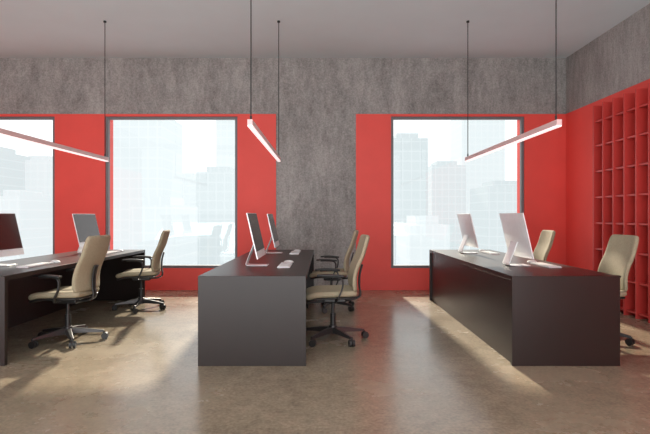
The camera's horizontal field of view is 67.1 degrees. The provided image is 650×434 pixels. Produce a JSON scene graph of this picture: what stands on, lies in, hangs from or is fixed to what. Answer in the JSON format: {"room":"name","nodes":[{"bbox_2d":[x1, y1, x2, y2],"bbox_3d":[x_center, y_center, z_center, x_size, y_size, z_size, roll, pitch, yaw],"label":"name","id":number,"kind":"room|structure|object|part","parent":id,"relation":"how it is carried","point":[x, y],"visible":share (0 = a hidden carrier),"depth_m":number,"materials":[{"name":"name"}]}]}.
{"room":"open-plan office","nodes":[
{"label":"open-plan office","id":0,"kind":"room"},
{"bbox_2d":[0,58,565,289],"bbox_3d":[-1.605,-0.710,8.420,11.990,3.920,0.320,0,0,0],"label":"wall","id":1,"kind":"structure","parent":0,"point":[331,181],"depth_m":8.28,"materials":[{"name":"paint"}]},
{"bbox_2d":[0,117,54,253],"bbox_3d":[-5.655,-0.400,8.315,2.230,2.560,0.070,0,0,0],"label":"window","id":2,"kind":"structure","parent":1,"relation":"in","point":[1,118],"depth_m":8.28,"materials":[{"name":"metal"}]},
{"bbox_2d":[106,117,236,267],"bbox_3d":[-2.575,-0.400,8.315,2.230,2.560,0.070,0,0,0],"label":"window","id":3,"kind":"structure","parent":1,"relation":"in","point":[108,119],"depth_m":8.28,"materials":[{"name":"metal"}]},
{"bbox_2d":[391,117,523,267],"bbox_3d":[2.255,-0.400,8.315,2.250,2.560,0.070,0,0,0],"label":"window","id":4,"kind":"structure","parent":1,"relation":"in","point":[521,119],"depth_m":8.28,"materials":[{"name":"metal"}]},
{"bbox_2d":[0,290,649,433],"bbox_3d":[-1.605,1.350,2.815,11.990,0.200,11.630,0,0,0],"label":"floor","id":5,"kind":"structure","parent":0,"point":[418,369],"depth_m":3.72,"materials":[{"name":"concrete"}]},
{"bbox_2d":[28,235,110,348],"bbox_3d":[-2.555,0.721,4.936,0.729,1.059,0.684,0,0,4],"label":"office chair","id":6,"kind":"object","parent":5,"relation":"on","point":[86,275],"visible":1,"depth_m":4.78,"materials":[{"name":"leather"}]},
{"bbox_2d":[28,286,98,299],"bbox_3d":[-2.590,0.779,4.902,0.525,0.119,0.506,0,0,4],"label":"seat cushion","id":7,"kind":"object","parent":6,"relation":"on","point":[65,292],"depth_m":4.69,"materials":[{"name":"beige fabric"}]},
{"bbox_3d":[-2.291,0.464,4.881,0.210,0.559,0.485,0,0,4],"label":"backrest","id":8,"kind":"part","parent":6,"relation":"part of","materials":[{"name":"beige fabric"}]},
{"bbox_2d":[0,250,144,365],"bbox_3d":[-3.110,0.875,5.685,0.900,0.750,3.210,0,0,0],"label":"office desk","id":9,"kind":"object","parent":5,"relation":"on","point":[16,284],"visible":0.57,"depth_m":5.90,"materials":[{"name":"laminate"}]},
{"bbox_3d":[-3.110,0.875,4.100,0.900,0.750,0.040,0,0,0],"label":"panel","id":10,"kind":"part","parent":9,"relation":"part of","materials":[{"name":"laminate"}]},
{"bbox_2d":[0,213,23,265],"bbox_3d":[-3.263,0.235,4.950,0.216,0.529,0.620,0,0,0],"label":"desktop monitor","id":11,"kind":"object","parent":9,"relation":"on","point":[10,239],"visible":1,"depth_m":5.08,"materials":[{"name":"metal"}]},
{"bbox_2d":[16,262,53,267],"bbox_3d":[-2.900,0.492,4.930,0.120,0.014,0.440,0,0,0],"label":"keyboard","id":12,"kind":"object","parent":9,"relation":"on","point":[41,263],"visible":1,"depth_m":4.89,"materials":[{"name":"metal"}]},
{"bbox_3d":[-3.522,0.895,5.685,0.025,0.710,3.130,0,0,0],"label":"modesty panel","id":13,"kind":"part","parent":9,"relation":"part of","materials":[{"name":"laminate"}]},
{"bbox_2d":[72,214,99,252],"bbox_3d":[-3.183,0.235,6.620,0.216,0.529,0.620,0,0,0],"label":"desktop monitor","id":14,"kind":"object","parent":9,"relation":"on","point":[86,225],"visible":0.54,"depth_m":6.54,"materials":[{"name":"metal"}]},
{"bbox_3d":[-3.110,0.875,7.270,0.900,0.750,0.040,0,0,0],"label":"panel","id":15,"kind":"part","parent":9,"relation":"part of","materials":[{"name":"laminate"}]},
{"bbox_2d":[112,230,169,313],"bbox_3d":[-2.457,0.721,6.596,0.720,1.059,0.683,0,0,-8],"label":"office chair","id":16,"kind":"object","parent":5,"relation":"on","point":[142,274],"visible":1,"depth_m":6.53,"materials":[{"name":"metal"}]},
{"bbox_2d":[116,268,160,277],"bbox_3d":[-2.500,0.779,6.616,0.525,0.119,0.506,0,0,-8],"label":"seat cushion","id":17,"kind":"object","parent":16,"relation":"on","point":[145,272],"depth_m":6.42,"materials":[{"name":"beige fabric"}]},
{"bbox_3d":[-2.203,0.464,6.658,0.210,0.559,0.485,0,0,-8],"label":"backrest","id":18,"kind":"part","parent":16,"relation":"part of","materials":[{"name":"beige fabric"}]},
{"bbox_2d":[198,250,313,365],"bbox_3d":[-0.600,0.875,5.685,0.900,0.750,3.210,0,0,0],"label":"office desk","id":19,"kind":"object","parent":5,"relation":"on","point":[248,315],"visible":0.81,"depth_m":4.08,"materials":[{"name":"laminate"}]},
{"bbox_2d":[245,213,268,265],"bbox_3d":[-0.673,0.235,4.950,0.216,0.529,0.620,0,0,0],"label":"desktop monitor","id":20,"kind":"object","parent":19,"relation":"on","point":[256,236],"visible":1,"depth_m":4.88,"materials":[{"name":"metal"}]},
{"bbox_2d":[266,214,282,252],"bbox_3d":[-0.673,0.235,6.620,0.216,0.529,0.620,0,0,0],"label":"desktop monitor","id":21,"kind":"object","parent":19,"relation":"on","point":[274,236],"visible":1,"depth_m":6.55,"materials":[{"name":"metal"}]},
{"bbox_2d":[277,262,292,267],"bbox_3d":[-0.390,0.492,4.930,0.120,0.014,0.440,0,0,0],"label":"keyboard","id":22,"kind":"object","parent":19,"relation":"on","point":[285,264],"visible":1,"depth_m":4.84,"materials":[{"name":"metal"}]},
{"bbox_3d":[-0.600,0.875,7.270,0.900,0.750,0.040,0,0,0],"label":"panel","id":23,"kind":"part","parent":19,"relation":"part of","materials":[{"name":"laminate"}]},
{"bbox_2d":[306,230,358,312],"bbox_3d":[0.103,0.721,6.619,0.729,1.059,0.704,0,0,5],"label":"office chair","id":24,"kind":"object","parent":5,"relation":"on","point":[343,271],"visible":0.66,"depth_m":6.42,"materials":[{"name":"metal"}]},
{"bbox_2d":[309,268,347,277],"bbox_3d":[0.070,0.779,6.623,0.525,0.119,0.506,0,0,5],"label":"seat cushion","id":25,"kind":"object","parent":24,"relation":"on","point":[342,271],"depth_m":6.40,"materials":[{"name":"beige fabric"}]},
{"bbox_3d":[0.369,0.464,6.596,0.210,0.559,0.485,0,0,5],"label":"backrest","id":26,"kind":"part","parent":24,"relation":"part of","materials":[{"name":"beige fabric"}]},
{"bbox_2d":[306,234,369,346],"bbox_3d":[0.101,0.721,4.985,0.719,1.059,0.693,0,0,-3],"label":"office chair","id":27,"kind":"object","parent":5,"relation":"on","point":[332,294],"visible":0.98,"depth_m":4.87,"materials":[{"name":"metal"}]},
{"bbox_2d":[306,285,356,299],"bbox_3d":[0.060,0.779,4.948,0.525,0.119,0.506,0,0,-3],"label":"seat cushion","id":28,"kind":"object","parent":27,"relation":"on","point":[321,292],"depth_m":4.74,"materials":[{"name":"beige fabric"}]},
{"bbox_3d":[0.360,0.464,4.964,0.210,0.559,0.485,0,0,-3],"label":"backrest","id":29,"kind":"part","parent":27,"relation":"part of","materials":[{"name":"beige fabric"}]},
{"bbox_2d":[429,250,619,365],"bbox_3d":[2.017,0.875,5.685,0.900,0.750,3.210,0,0,0],"label":"office desk","id":30,"kind":"object","parent":5,"relation":"on","point":[532,315],"visible":0.94,"depth_m":4.08,"materials":[{"name":"laminate"}]},
{"bbox_3d":[2.017,0.875,7.270,0.900,0.750,0.040,0,0,0],"label":"panel","id":31,"kind":"part","parent":30,"relation":"part of","materials":[{"name":"laminate"}]},
{"bbox_2d":[457,214,478,252],"bbox_3d":[1.944,0.235,6.620,0.216,0.529,0.620,0,0,0],"label":"desktop monitor","id":32,"kind":"object","parent":30,"relation":"on","point":[465,220],"visible":1,"depth_m":6.54,"materials":[{"name":"metal"}]},
{"bbox_3d":[1.605,0.895,5.685,0.025,0.710,3.130,0,0,0],"label":"modesty panel","id":33,"kind":"part","parent":30,"relation":"part of","materials":[{"name":"laminate"}]},
{"bbox_2d":[480,251,498,253],"bbox_3d":[2.227,0.492,6.600,0.120,0.014,0.440,0,0,0],"label":"keyboard","id":34,"kind":"object","parent":30,"relation":"on","point":[487,252],"visible":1,"depth_m":6.51,"materials":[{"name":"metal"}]},
{"bbox_2d":[499,213,533,265],"bbox_3d":[1.944,0.235,4.950,0.216,0.529,0.620,0,0,0],"label":"desktop monitor","id":35,"kind":"object","parent":30,"relation":"on","point":[516,235],"visible":1,"depth_m":4.87,"materials":[{"name":"metal"}]},
{"bbox_2d":[530,262,561,267],"bbox_3d":[2.227,0.492,4.930,0.120,0.014,0.440,0,0,0],"label":"keyboard","id":36,"kind":"object","parent":30,"relation":"on","point":[535,263],"visible":1,"depth_m":4.89,"materials":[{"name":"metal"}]},
{"bbox_3d":[2.017,0.875,4.100,0.900,0.750,0.040,0,0,0],"label":"panel","id":37,"kind":"part","parent":30,"relation":"part of","materials":[{"name":"laminate"}]},
{"bbox_2d":[533,230,555,260],"bbox_3d":[2.723,0.721,6.644,0.708,1.059,0.700,0,0,4],"label":"office chair","id":38,"kind":"object","parent":5,"relation":"on","point":[546,238],"visible":0.23,"depth_m":6.59,"materials":[{"name":"leather"}]},
{"bbox_2d":[598,234,638,345],"bbox_3d":[2.719,0.721,4.972,0.734,1.059,0.700,0,0,-2],"label":"office chair","id":39,"kind":"object","parent":5,"relation":"on","point":[618,258],"visible":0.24,"depth_m":4.89,"materials":[{"name":"leather"}]},
{"bbox_3d":[2.990,0.464,4.959,0.210,0.559,0.485,0,0,-2],"label":"backrest","id":40,"kind":"part","parent":39,"relation":"part of","materials":[{"name":"beige fabric"}]},
{"bbox_2d":[620,290,626,296],"bbox_3d":[2.690,0.779,4.949,0.525,0.119,0.506,0,0,-2],"label":"seat cushion","id":41,"kind":"object","parent":39,"relation":"on","point":[623,293],"depth_m":4.74,"materials":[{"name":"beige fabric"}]},
{"bbox_2d":[593,83,649,322],"bbox_3d":[3.934,-0.150,5.250,0.288,2.800,3.322,0,0,0],"label":"bookshelf","id":42,"kind":"object","parent":5,"relation":"on","point":[621,126],"visible":0.8,"depth_m":6.18,"materials":[{"name":"paint"}]},
{"bbox_2d":[0,0,649,57],"bbox_3d":[-1.605,-2.770,2.815,11.990,0.200,11.630,0,0,0],"label":"ceiling","id":43,"kind":"structure","parent":0,"point":[28,28],"depth_m":6.94,"materials":[{"name":"paint"}]},
{"bbox_2d":[0,20,108,161],"bbox_3d":[-3.000,-1.710,5.440,0.044,1.920,2.680,0,0,0],"label":"pendant lamp","id":44,"kind":"object","parent":43,"relation":"hanging from","point":[3,132],"visible":1,"depth_m":5.34,"materials":[{"name":"white metal"}]},
{"bbox_2d":[247,0,280,161],"bbox_3d":[-0.620,-1.710,5.440,0.044,1.920,2.680,0,0,0],"label":"pendant lamp","id":45,"kind":"object","parent":43,"relation":"hanging from","point":[252,126],"visible":1,"depth_m":4.51,"materials":[{"name":"white metal"}]},
{"bbox_2d":[465,0,561,161],"bbox_3d":[1.970,-1.710,5.440,0.044,1.920,2.680,0,0,0],"label":"pendant lamp","id":46,"kind":"object","parent":43,"relation":"hanging from","point":[556,123],"visible":1,"depth_m":4.74,"materials":[{"name":"white metal"}]},
{"bbox_2d":[566,4,649,269],"bbox_3d":[4.235,-0.710,2.640,0.310,3.920,11.280,0,0,0],"label":"wall","id":47,"kind":"structure","parent":0,"point":[615,63],"depth_m":7.56,"materials":[{"name":"concrete"}]},
{"label":"outside","id":48,"kind":"structure","parent":0,"visible":0},
{"bbox_3d":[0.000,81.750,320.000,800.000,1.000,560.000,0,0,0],"label":"ground","id":49,"kind":"structure","parent":48,"visible":0},
{"bbox_2d":[0,147,29,195],"bbox_3d":[-141.429,25.906,212.500,14.286,110.689,25.000,0,0,0],"label":"skyscraper","id":50,"kind":"structure","parent":49,"relation":"on","point":[12,165],"depth_m":211.24,"materials":[{"name":"grey glass"}]},
{"bbox_2d":[0,190,52,260],"bbox_3d":[-117.184,35.702,192.500,11.020,91.097,25.000,0,0,0],"label":"skyscraper","id":51,"kind":"structure","parent":49,"relation":"on","point":[33,212],"depth_m":187.56,"materials":[{"name":"grey glass"}]},
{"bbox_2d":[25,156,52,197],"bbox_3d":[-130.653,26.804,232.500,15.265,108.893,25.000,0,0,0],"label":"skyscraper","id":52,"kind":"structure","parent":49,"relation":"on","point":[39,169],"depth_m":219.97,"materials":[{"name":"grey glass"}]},
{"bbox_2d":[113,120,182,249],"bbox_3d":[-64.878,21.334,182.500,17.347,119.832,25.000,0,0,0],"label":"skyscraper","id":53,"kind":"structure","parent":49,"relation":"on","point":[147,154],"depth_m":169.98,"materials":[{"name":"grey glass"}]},
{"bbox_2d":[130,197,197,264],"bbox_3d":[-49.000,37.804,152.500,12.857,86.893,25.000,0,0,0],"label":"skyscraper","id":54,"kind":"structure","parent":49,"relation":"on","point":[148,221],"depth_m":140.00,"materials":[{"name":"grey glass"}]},
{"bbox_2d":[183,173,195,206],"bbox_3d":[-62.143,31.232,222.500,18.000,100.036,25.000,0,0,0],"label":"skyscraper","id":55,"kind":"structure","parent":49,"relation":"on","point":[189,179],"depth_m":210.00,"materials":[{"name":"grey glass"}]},
{"bbox_2d":[196,167,234,264],"bbox_3d":[-41.878,30.844,202.500,15.510,100.811,25.000,0,0,0],"label":"skyscraper","id":56,"kind":"structure","parent":49,"relation":"on","point":[215,187],"depth_m":190.00,"materials":[{"name":"grey glass"}]},
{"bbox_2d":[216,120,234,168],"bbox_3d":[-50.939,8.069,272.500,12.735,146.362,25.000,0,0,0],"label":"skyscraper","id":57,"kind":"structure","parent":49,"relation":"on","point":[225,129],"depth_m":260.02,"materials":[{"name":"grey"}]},
{"bbox_2d":[394,133,427,264],"bbox_3d":[31.408,25.048,192.500,13.592,112.403,25.000,0,0,0],"label":"skyscraper","id":58,"kind":"structure","parent":49,"relation":"on","point":[410,151],"depth_m":180.02,"materials":[{"name":"grey glass"}]},
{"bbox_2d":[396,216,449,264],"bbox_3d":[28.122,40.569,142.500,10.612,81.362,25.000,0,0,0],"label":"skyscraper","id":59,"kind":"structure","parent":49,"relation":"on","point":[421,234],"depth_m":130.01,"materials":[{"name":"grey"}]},
{"bbox_2d":[428,161,465,249],"bbox_3d":[61.224,26.885,252.500,16.653,108.730,25.000,0,0,0],"label":"skyscraper","id":60,"kind":"structure","parent":49,"relation":"on","point":[446,179],"depth_m":240.01,"materials":[{"name":"grey glass"}]},
{"bbox_2d":[450,120,504,249],"bbox_3d":[84.633,11.783,272.500,22.816,138.934,25.000,0,0,0],"label":"skyscraper","id":61,"kind":"structure","parent":49,"relation":"on","point":[482,134],"depth_m":260.02,"materials":[{"name":"grey glass"}]},
{"bbox_2d":[470,181,516,252],"bbox_3d":[75.510,33.253,212.500,17.143,95.995,25.000,0,0,0],"label":"skyscraper","id":62,"kind":"structure","parent":49,"relation":"on","point":[493,198],"depth_m":200.00,"materials":[{"name":"grey glass"}]}
]}

